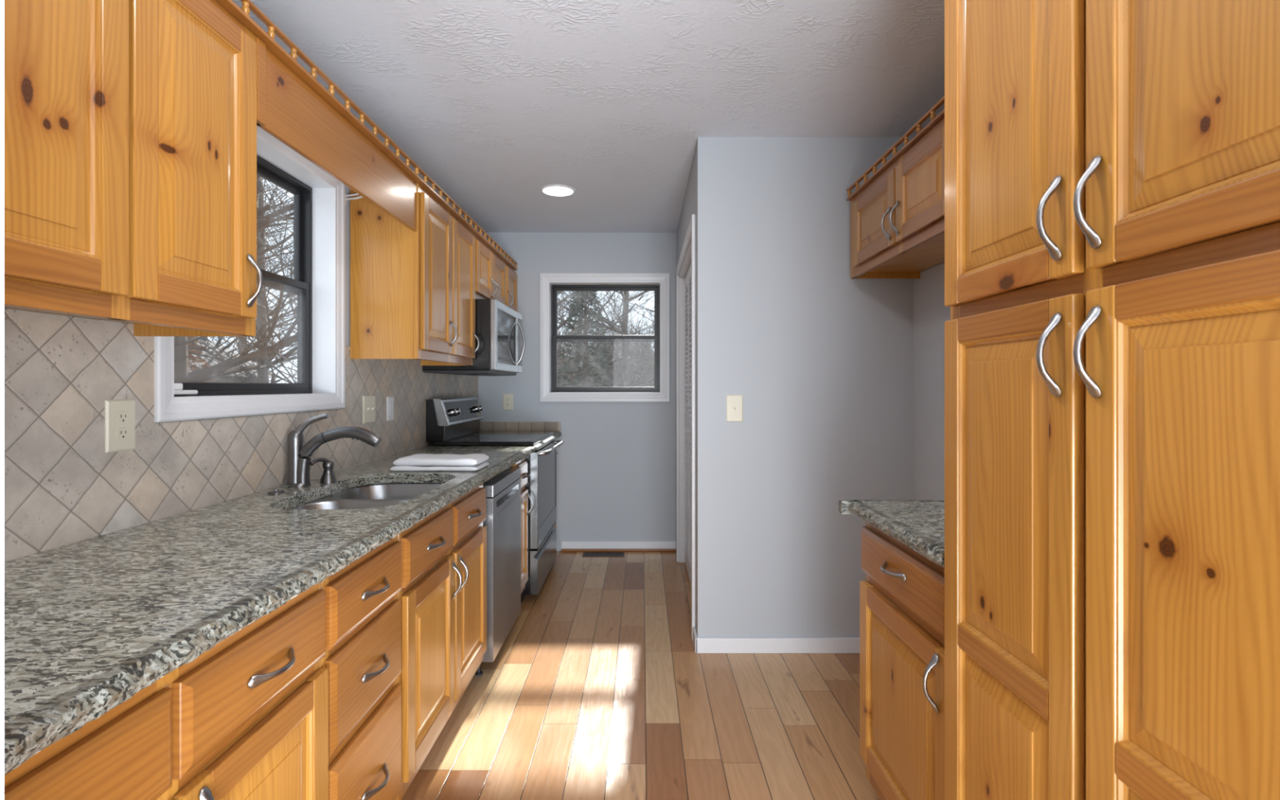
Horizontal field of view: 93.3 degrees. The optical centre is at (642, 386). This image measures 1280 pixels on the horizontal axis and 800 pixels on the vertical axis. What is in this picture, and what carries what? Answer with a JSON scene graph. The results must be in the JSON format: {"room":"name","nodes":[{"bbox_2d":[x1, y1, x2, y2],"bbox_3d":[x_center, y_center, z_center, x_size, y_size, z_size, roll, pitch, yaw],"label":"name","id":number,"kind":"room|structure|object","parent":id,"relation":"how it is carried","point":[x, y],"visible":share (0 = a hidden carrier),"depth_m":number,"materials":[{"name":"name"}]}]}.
{"room":"kitchen","nodes":[
{"label":"kitchen","id":0,"kind":"room"},
{"bbox_2d":[0,0,4,799],"bbox_3d":[-1.716,0.040,0.352,2.567,2.440,0.115,0,0,0],"label":"wall","id":1,"kind":"structure","parent":0,"point":[2,2],"depth_m":0.41,"materials":[{"name":"grey paint"}]},
{"bbox_2d":[7,185,431,561],"bbox_3d":[-1.334,0.040,2.535,0.140,2.440,4.470,0,0,0],"label":"wall","id":2,"kind":"structure","parent":0,"point":[347,188],"depth_m":2.59,"materials":[{"name":"grey paint"}]},
{"bbox_2d":[4,0,262,336],"bbox_3d":[-1.083,-0.499,1.054,0.345,0.750,0.907,0,0,0],"label":"upper cabinet","id":3,"kind":"object","parent":2,"relation":"attached to","point":[131,126],"visible":0.99,"depth_m":1.12,"materials":[{"name":"brown wood"}]},
{"bbox_2d":[255,36,416,231],"bbox_3d":[-0.973,-0.769,2.051,0.026,0.209,1.085,0,0,0],"label":"valance","id":4,"kind":"object","parent":3,"relation":"attached to","point":[289,109],"visible":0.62,"depth_m":1.85,"materials":[{"name":"brown wood"}]},
{"bbox_2d":[216,0,517,270],"bbox_3d":[-0.958,-0.902,2.578,0.036,0.054,3.964,0,0,0],"label":"crown molding","id":5,"kind":"structure","parent":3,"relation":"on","point":[242,15],"depth_m":1.90,"materials":[{"name":"brown wood"}]},
{"bbox_2d":[4,307,478,562],"bbox_3d":[-1.260,0.088,2.515,0.008,0.516,4.230,0,0,0],"label":"wall tile","id":6,"kind":"structure","parent":2,"relation":"attached to","point":[61,486],"depth_m":1.46,"materials":[{"name":"tile"}]},
{"bbox_2d":[104,399,135,453],"bbox_3d":[-1.252,0.094,1.452,0.009,0.124,0.082,0,0,0],"label":"electrical outlet","id":7,"kind":"object","parent":6,"relation":"attached to","point":[119,415],"visible":1,"depth_m":1.44,"materials":[{"name":"beige plastic"}]},
{"bbox_2d":[115,411,128,423],"bbox_3d":[-1.249,0.074,1.452,0.004,0.028,0.034,0,0,0],"label":"receptacle","id":8,"kind":"object","parent":7,"relation":"attached to","point":[122,417],"depth_m":1.45,"materials":[{"name":"beige plastic"}]},
{"bbox_2d":[115,427,128,439],"bbox_3d":[-1.249,0.114,1.452,0.004,0.028,0.034,0,0,0],"label":"receptacle","id":9,"kind":"object","parent":7,"relation":"attached to","point":[122,433],"depth_m":1.45,"materials":[{"name":"beige plastic"}]},
{"bbox_2d":[362,395,375,423],"bbox_3d":[-1.248,0.105,2.772,0.017,0.126,0.120,0,0,0],"label":"light switch","id":10,"kind":"object","parent":6,"relation":"attached to","point":[368,402],"visible":1,"depth_m":2.76,"materials":[{"name":"beige plastic"}]},
{"bbox_2d":[386,395,393,421],"bbox_3d":[-1.252,0.110,3.005,0.008,0.120,0.074,0,0,0],"label":"light switch","id":11,"kind":"object","parent":6,"relation":"attached to","point":[389,399],"visible":1,"depth_m":2.99,"materials":[{"name":"white plastic"}]},
{"bbox_2d":[154,125,345,422],"bbox_3d":[-1.325,-0.391,2.045,0.159,0.968,0.980,0,0,0],"label":"window","id":12,"kind":"structure","parent":2,"relation":"in","point":[318,282],"depth_m":2.43,"materials":[{"name":"white paint"}]},
{"bbox_2d":[345,193,363,205],"bbox_3d":[-1.217,-0.796,2.560,0.095,0.053,0.024,0,0,0],"label":"curtain rod bracket","id":13,"kind":"object","parent":2,"relation":"attached to","point":[354,194],"visible":0.43,"depth_m":2.56,"materials":[{"name":"white plastic"}]},
{"bbox_2d":[350,182,479,365],"bbox_3d":[-1.083,-0.496,3.015,0.345,0.756,0.841,0,0,0],"label":"upper cabinet","id":14,"kind":"object","parent":2,"relation":"attached to","point":[412,293],"visible":0.96,"depth_m":2.60,"materials":[{"name":"brown wood"}]},
{"bbox_2d":[472,232,505,304],"bbox_3d":[-1.083,-0.688,3.817,0.345,0.372,0.760,0,0,0],"label":"upper cabinet","id":15,"kind":"object","parent":2,"relation":"attached to","point":[490,268],"visible":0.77,"depth_m":3.73,"materials":[{"name":"brown wood"}]},
{"bbox_2d":[422,298,525,376],"bbox_3d":[-1.016,-0.284,3.816,0.475,0.428,0.756,0,0,0],"label":"microwave","id":16,"kind":"object","parent":15,"relation":"attached to","point":[499,331],"visible":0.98,"depth_m":3.44,"materials":[{"name":"silver metal"}]},
{"bbox_2d":[503,261,517,311],"bbox_3d":[-1.083,-0.688,4.412,0.345,0.372,0.428,0,0,0],"label":"upper cabinet","id":17,"kind":"object","parent":2,"relation":"attached to","point":[511,277],"visible":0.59,"depth_m":4.36,"materials":[{"name":"brown wood"}]},
{"bbox_2d":[478,232,676,551],"bbox_3d":[0.069,0.040,4.700,2.666,2.440,0.140,0,0,0],"label":"wall","id":18,"kind":"structure","parent":0,"point":[616,461],"depth_m":4.63,"materials":[{"name":"grey paint"}]},
{"bbox_2d":[502,393,513,410],"bbox_3d":[-1.030,0.120,4.626,0.080,0.126,0.009,0,0,0],"label":"electrical outlet","id":19,"kind":"object","parent":18,"relation":"attached to","point":[508,398],"visible":1,"depth_m":4.62,"materials":[{"name":"beige plastic"}]},
{"bbox_2d":[479,422,560,431],"bbox_3d":[-0.941,0.309,4.625,0.631,0.074,0.009,0,0,0],"label":"tiled wall","id":20,"kind":"structure","parent":18,"relation":"attached to","point":[484,426],"depth_m":4.62,"materials":[{"name":"tile"}]},
{"bbox_2d":[539,272,670,402],"bbox_3d":[-0.287,-0.373,4.691,0.995,0.987,0.159,0,0,0],"label":"window","id":21,"kind":"structure","parent":18,"relation":"in","point":[550,283],"depth_m":4.62,"materials":[{"name":"white paint"}]},
{"bbox_2d":[560,548,675,551],"bbox_3d":[-0.179,1.250,4.606,0.882,0.020,0.021,0,0,0],"label":"trim","id":22,"kind":"structure","parent":18,"relation":"attached to","point":[562,549],"depth_m":4.60,"materials":[{"name":"brown wood"}]},
{"bbox_2d":[561,541,675,548],"bbox_3d":[-0.179,1.222,4.623,0.882,0.075,0.013,0,0,0],"label":"baseboard","id":23,"kind":"structure","parent":18,"relation":"attached to","point":[565,544],"depth_m":4.62,"materials":[{"name":"white paint"}]},
{"bbox_2d":[231,0,944,232],"bbox_3d":[0.050,-1.240,0.735,6.100,0.120,8.070,0,0,0],"label":"ceiling","id":24,"kind":"structure","parent":0,"point":[498,102],"depth_m":2.33,"materials":[{"name":"white paint"}]},
{"bbox_2d":[539,184,576,196],"bbox_3d":[-0.508,-1.176,3.640,0.216,0.008,0.216,0,0,0],"label":"recessed light","id":25,"kind":"object","parent":24,"relation":"in","point":[555,190],"visible":1,"depth_m":3.62,"materials":[{"name":"white paint"}]},
{"bbox_2d":[542,186,573,195],"bbox_3d":[-0.508,-1.174,3.640,0.178,0.004,0.178,0,0,-5],"label":"diffuser","id":26,"kind":"object","parent":25,"relation":"attached to","point":[548,190],"depth_m":3.62,"materials":[{"name":"white plastic"}]},
{"bbox_2d":[401,551,879,799],"bbox_3d":[0.050,1.320,0.735,6.100,0.120,8.070,0,0,0],"label":"floor","id":27,"kind":"structure","parent":0,"point":[598,688],"depth_m":2.33,"materials":[{"name":"brown wood"}]},
{"bbox_2d":[4,582,328,799],"bbox_3d":[-0.938,0.823,0.844,0.634,0.875,0.857,0,0,0],"label":"base cabinet","id":28,"kind":"object","parent":27,"relation":"on","point":[246,718],"visible":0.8,"depth_m":0.95,"materials":[{"name":"brown wood"}]},
{"bbox_2d":[321,534,401,799],"bbox_3d":[-0.938,0.823,1.473,0.634,0.875,0.398,0,0,0],"label":"base cabinet","id":29,"kind":"object","parent":27,"relation":"on","point":[362,658],"visible":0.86,"depth_m":1.43,"materials":[{"name":"brown wood"}]},
{"bbox_2d":[398,483,486,799],"bbox_3d":[-0.938,0.823,2.117,0.634,0.875,0.886,0,0,0],"label":"base cabinet","id":30,"kind":"object","parent":27,"relation":"on","point":[442,593],"visible":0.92,"depth_m":1.96,"materials":[{"name":"brown wood"}]},
{"bbox_2d":[4,446,535,775],"bbox_3d":[-0.933,0.365,1.950,0.643,0.039,3.071,0,0,0],"label":"countertop","id":31,"kind":"structure","parent":30,"relation":"on","point":[90,624],"depth_m":1.07,"materials":[{"name":"stone"}]},
{"bbox_2d":[267,488,284,494],"bbox_3d":[-1.185,0.338,1.955,0.048,0.016,0.048,0,0,0],"label":"cover","id":32,"kind":"object","parent":31,"relation":"on","point":[276,491],"visible":1,"depth_m":1.94,"materials":[{"name":"silver metal"}]},
{"bbox_2d":[310,457,336,484],"bbox_3d":[-1.130,0.299,2.149,0.058,0.094,0.096,0,0,0],"label":"soap dispenser","id":33,"kind":"object","parent":31,"relation":"on","point":[328,476],"visible":1,"depth_m":2.15,"materials":[{"name":"silver metal"}]},
{"bbox_2d":[286,413,382,487],"bbox_3d":[-1.070,0.219,2.100,0.326,0.253,0.068,0,0,0],"label":"faucet","id":34,"kind":"object","parent":31,"relation":"on","point":[299,460],"visible":1,"depth_m":2.08,"materials":[{"name":"silver metal"}]},
{"bbox_2d":[289,483,443,509],"bbox_3d":[-0.910,0.473,2.054,0.429,0.174,0.727,0,0,0],"label":"sink","id":35,"kind":"object","parent":31,"relation":"in","point":[381,495],"visible":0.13,"depth_m":2.32,"materials":[{"name":"silver metal"}]},
{"bbox_2d":[390,461,489,471],"bbox_3d":[-0.844,0.334,2.545,0.352,0.023,0.213,0,0,0],"label":"towel","id":36,"kind":"object","parent":31,"relation":"on","point":[397,468],"visible":0.53,"depth_m":2.44,"materials":[{"name":"white fabric"}]},
{"bbox_2d":[392,453,488,466],"bbox_3d":[-0.842,0.308,2.547,0.340,0.033,0.207,0,0,0],"label":"towel","id":37,"kind":"object","parent":36,"relation":"on","point":[432,460],"visible":1,"depth_m":2.46,"materials":[{"name":"white fabric"}]},
{"bbox_2d":[426,395,564,602],"bbox_3d":[-0.896,0.665,3.871,0.712,1.191,0.766,0,0,0],"label":"stove","id":38,"kind":"object","parent":27,"relation":"on","point":[455,421],"visible":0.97,"depth_m":3.62,"materials":[{"name":"silver metal"}]},
{"bbox_2d":[434,431,552,445],"bbox_3d":[-0.916,0.332,3.871,0.576,0.025,0.762,0,0,0],"label":"cooktop","id":39,"kind":"object","parent":38,"relation":"in","point":[467,438],"depth_m":3.69,"materials":[{"name":"black glass"}]},
{"bbox_2d":[475,465,520,675],"bbox_3d":[-0.939,0.826,2.893,0.591,0.868,0.631,0,0,0],"label":"dishwasher","id":40,"kind":"object","parent":27,"relation":"on","point":[502,521],"visible":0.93,"depth_m":2.77,"materials":[{"name":"silver metal"}]},
{"bbox_2d":[483,465,512,484],"bbox_3d":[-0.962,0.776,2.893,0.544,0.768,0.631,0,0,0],"label":"control panel","id":41,"kind":"object","parent":40,"relation":"in","point":[501,473],"depth_m":2.87,"materials":[{"name":"silver metal"}]},
{"bbox_2d":[512,457,533,594],"bbox_3d":[-0.938,0.823,3.348,0.634,0.875,0.265,0,0,0],"label":"base cabinet","id":42,"kind":"object","parent":27,"relation":"on","point":[522,464],"visible":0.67,"depth_m":3.38,"materials":[{"name":"brown wood"}]},
{"bbox_2d":[582,551,624,556],"bbox_3d":[-0.290,1.258,4.519,0.310,0.005,0.113,0,0,0],"label":"floor vent","id":43,"kind":"object","parent":27,"relation":"in","point":[584,553],"visible":1,"depth_m":4.52,"materials":[{"name":"brown metal"}]},
{"bbox_2d":[859,521,944,799],"bbox_3d":[0.946,0.823,1.534,0.670,0.875,0.532,0,0,0],"label":"base cabinet","id":44,"kind":"object","parent":27,"relation":"on","point":[902,591],"visible":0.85,"depth_m":1.52,"materials":[{"name":"brown wood"}]},
{"bbox_2d":[838,499,944,568],"bbox_3d":[0.940,0.365,1.561,0.680,0.039,0.586,0,0,0],"label":"countertop","id":45,"kind":"structure","parent":44,"relation":"on","point":[919,525],"depth_m":1.59,"materials":[{"name":"stone"}]},
{"bbox_2d":[944,0,1279,799],"bbox_3d":[0.936,0.150,0.859,0.690,2.220,0.814,0,0,0],"label":"pantry cabinet","id":46,"kind":"object","parent":27,"relation":"on","point":[1112,167],"visible":1,"depth_m":0.81,"materials":[{"name":"brown wood"}]},
{"bbox_3d":[-0.938,0.822,4.444,0.634,0.875,0.365,0,0,0],"label":"base cabinet","id":47,"kind":"object","parent":27,"relation":"on","visible":0},
{"bbox_2d":[552,431,561,438],"bbox_3d":[-0.935,0.365,4.439,0.640,0.039,0.362,0,0,0],"label":"countertop","id":48,"kind":"structure","parent":47,"relation":"on","point":[557,434],"depth_m":4.47,"materials":[{"name":"stone"}]},
{"bbox_2d":[676,137,913,637],"bbox_3d":[0.772,0.040,3.745,1.020,2.440,1.770,0,0,0],"label":"wall","id":49,"kind":"structure","parent":0,"point":[820,358],"depth_m":2.86,"materials":[{"name":"grey paint"}]},
{"bbox_2d":[675,213,695,640],"bbox_3d":[0.309,0.203,3.690,0.126,2.115,1.404,0,0,0],"label":"trim","id":50,"kind":"structure","parent":49,"relation":"attached to","point":[690,257],"depth_m":4.32,"materials":[{"name":"white paint"}]},
{"bbox_2d":[684,262,691,586],"bbox_3d":[0.300,0.239,3.690,0.059,2.021,1.246,0,0,0],"label":"door","id":51,"kind":"structure","parent":49,"relation":"in","point":[688,276],"depth_m":3.96,"materials":[{"name":"white paint"}]},
{"bbox_2d":[726,395,742,422],"bbox_3d":[0.437,0.104,2.852,0.078,0.128,0.017,0,0,0],"label":"light switch","id":52,"kind":"object","parent":49,"relation":"attached to","point":[734,402],"visible":1,"depth_m":2.85,"materials":[{"name":"beige plastic"}]},
{"bbox_2d":[693,626,859,653],"bbox_3d":[0.765,1.224,2.916,1.033,0.072,0.137,0,0,0],"label":"baseboard","id":53,"kind":"structure","parent":49,"relation":"attached to","point":[701,645],"depth_m":2.85,"materials":[{"name":"white paint"}]},
{"bbox_2d":[913,108,950,500],"bbox_3d":[1.342,0.040,2.465,0.120,2.440,4.330,0,0,0],"label":"wall","id":54,"kind":"structure","parent":0,"point":[931,313],"depth_m":2.71,"materials":[{"name":"grey paint"}]},
{"bbox_2d":[846,95,944,279],"bbox_3d":[1.095,-0.707,2.321,0.371,0.417,0.979,0,0,0],"label":"upper cabinet","id":55,"kind":"object","parent":54,"relation":"attached to","point":[897,220],"depth_m":2.27,"materials":[{"name":"brown wood"}]},
{"label":"outside","id":56,"kind":"structure","parent":0,"visible":0},
{"bbox_3d":[0.000,1.910,30.000,120.000,0.200,80.000,0,0,0],"label":"ground","id":57,"kind":"structure","parent":56,"visible":0},
{"bbox_2d":[187,336,219,382],"bbox_3d":[-6.106,0.316,7.609,2.234,3.091,2.232,0,0,0],"label":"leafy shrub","id":58,"kind":"object","parent":57,"relation":"on","point":[193,357],"visible":0.02,"depth_m":7.78,"materials":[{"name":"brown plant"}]},
{"bbox_2d":[188,336,222,370],"bbox_3d":[-6.732,-1.713,7.223,4.904,7.158,4.757,0,0,41],"label":"bare tree","id":59,"kind":"object","parent":57,"relation":"on","point":[196,336],"visible":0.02,"depth_m":6.70,"materials":[{"name":"grey plant"}]},
{"bbox_2d":[188,340,277,382],"bbox_3d":[-7.600,0.510,9.600,2.400,2.600,2.300,0,0,0],"label":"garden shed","id":60,"kind":"object","parent":57,"relation":"on","point":[220,380],"visible":0.02,"depth_m":9.80,"materials":[{"name":"grey"}]},
{"bbox_2d":[173,174,297,382],"bbox_3d":[-4.220,-1.295,5.628,4.084,6.320,4.968,0,0,-7],"label":"bare tree","id":61,"kind":"object","parent":57,"relation":"on","point":[181,374],"visible":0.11,"depth_m":5.77,"materials":[{"name":"brown plant"}]},
{"bbox_2d":[187,176,297,383],"bbox_3d":[-4.556,-1.964,7.239,5.194,7.658,4.258,0,0,-20],"label":"bare tree","id":62,"kind":"object","parent":57,"relation":"on","point":[262,376],"visible":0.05,"depth_m":6.83,"materials":[{"name":"grey plant"}]},
{"bbox_2d":[188,203,297,382],"bbox_3d":[-7.589,-2.250,10.409,5.587,8.238,4.581,0,0,-15],"label":"bare tree","id":63,"kind":"object","parent":57,"relation":"on","point":[220,338],"visible":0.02,"depth_m":10.28,"materials":[{"name":"grey plant"}]},
{"bbox_2d":[208,177,297,362],"bbox_3d":[-9.382,-1.984,14.558,5.122,7.708,5.281,0,0,40],"label":"bare tree","id":64,"kind":"object","parent":57,"relation":"on","point":[277,187],"visible":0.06,"depth_m":14.41,"materials":[{"name":"grey plant"}]},
{"bbox_2d":[209,204,297,378],"bbox_3d":[-6.191,-2.628,12.573,6.108,9.006,5.008,0,0,16],"label":"bare tree","id":65,"kind":"object","parent":57,"relation":"on","point":[282,205],"visible":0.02,"depth_m":12.45,"materials":[{"name":"grey plant"}]},
{"bbox_2d":[556,291,597,382],"bbox_3d":[-2.720,-1.520,13.676,4.380,6.778,5.327,0,0,-21],"label":"bare tree","id":66,"kind":"object","parent":57,"relation":"on","point":[563,300],"visible":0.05,"depth_m":13.32,"materials":[{"name":"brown plant"}]},
{"bbox_2d":[556,291,615,386],"bbox_3d":[-1.245,-0.378,13.186,1.916,4.478,1.883,0,0,0],"label":"evergreen tree","id":67,"kind":"object","parent":57,"relation":"on","point":[585,374],"visible":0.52,"depth_m":13.13,"materials":[{"name":"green plant"}]},
{"bbox_2d":[556,291,623,386],"bbox_3d":[-1.938,-0.656,10.462,3.433,5.010,3.330,0,0,1],"label":"bare tree","id":68,"kind":"object","parent":57,"relation":"on","point":[605,304],"visible":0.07,"depth_m":10.48,"materials":[{"name":"grey plant"}]},
{"bbox_2d":[556,291,654,386],"bbox_3d":[-0.707,-2.066,14.400,5.394,7.873,5.232,0,0,4],"label":"bare tree","id":69,"kind":"object","parent":57,"relation":"on","point":[624,360],"visible":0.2,"depth_m":14.46,"materials":[{"name":"grey plant"}]},
{"bbox_2d":[556,297,654,386],"bbox_3d":[-1.512,-0.851,20.511,12.800,5.337,17.168,0,0,6],"label":"undergrowth","id":70,"kind":"object","parent":57,"relation":"on","point":[562,360],"visible":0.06,"depth_m":21.99,"materials":[{"name":"brown plant"}]},
{"bbox_2d":[556,291,654,386],"bbox_3d":[-1.507,-2.803,16.392,5.205,9.360,6.348,0,0,15],"label":"bare tree","id":71,"kind":"object","parent":57,"relation":"on","point":[570,292],"visible":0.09,"depth_m":16.45,"materials":[{"name":"grey plant"}]},
{"bbox_2d":[563,291,654,386],"bbox_3d":[1.013,-1.952,12.745,5.177,7.634,4.245,0,0,5],"label":"bare tree","id":72,"kind":"object","parent":57,"relation":"on","point":[630,329],"visible":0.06,"depth_m":12.79,"materials":[{"name":"grey plant"}]},
{"bbox_2d":[615,292,654,380],"bbox_3d":[1.574,-1.785,16.319,4.728,7.318,5.752,0,0,-32],"label":"bare tree","id":73,"kind":"object","parent":57,"relation":"on","point":[650,310],"visible":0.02,"depth_m":17.23,"materials":[{"name":"brown plant"}]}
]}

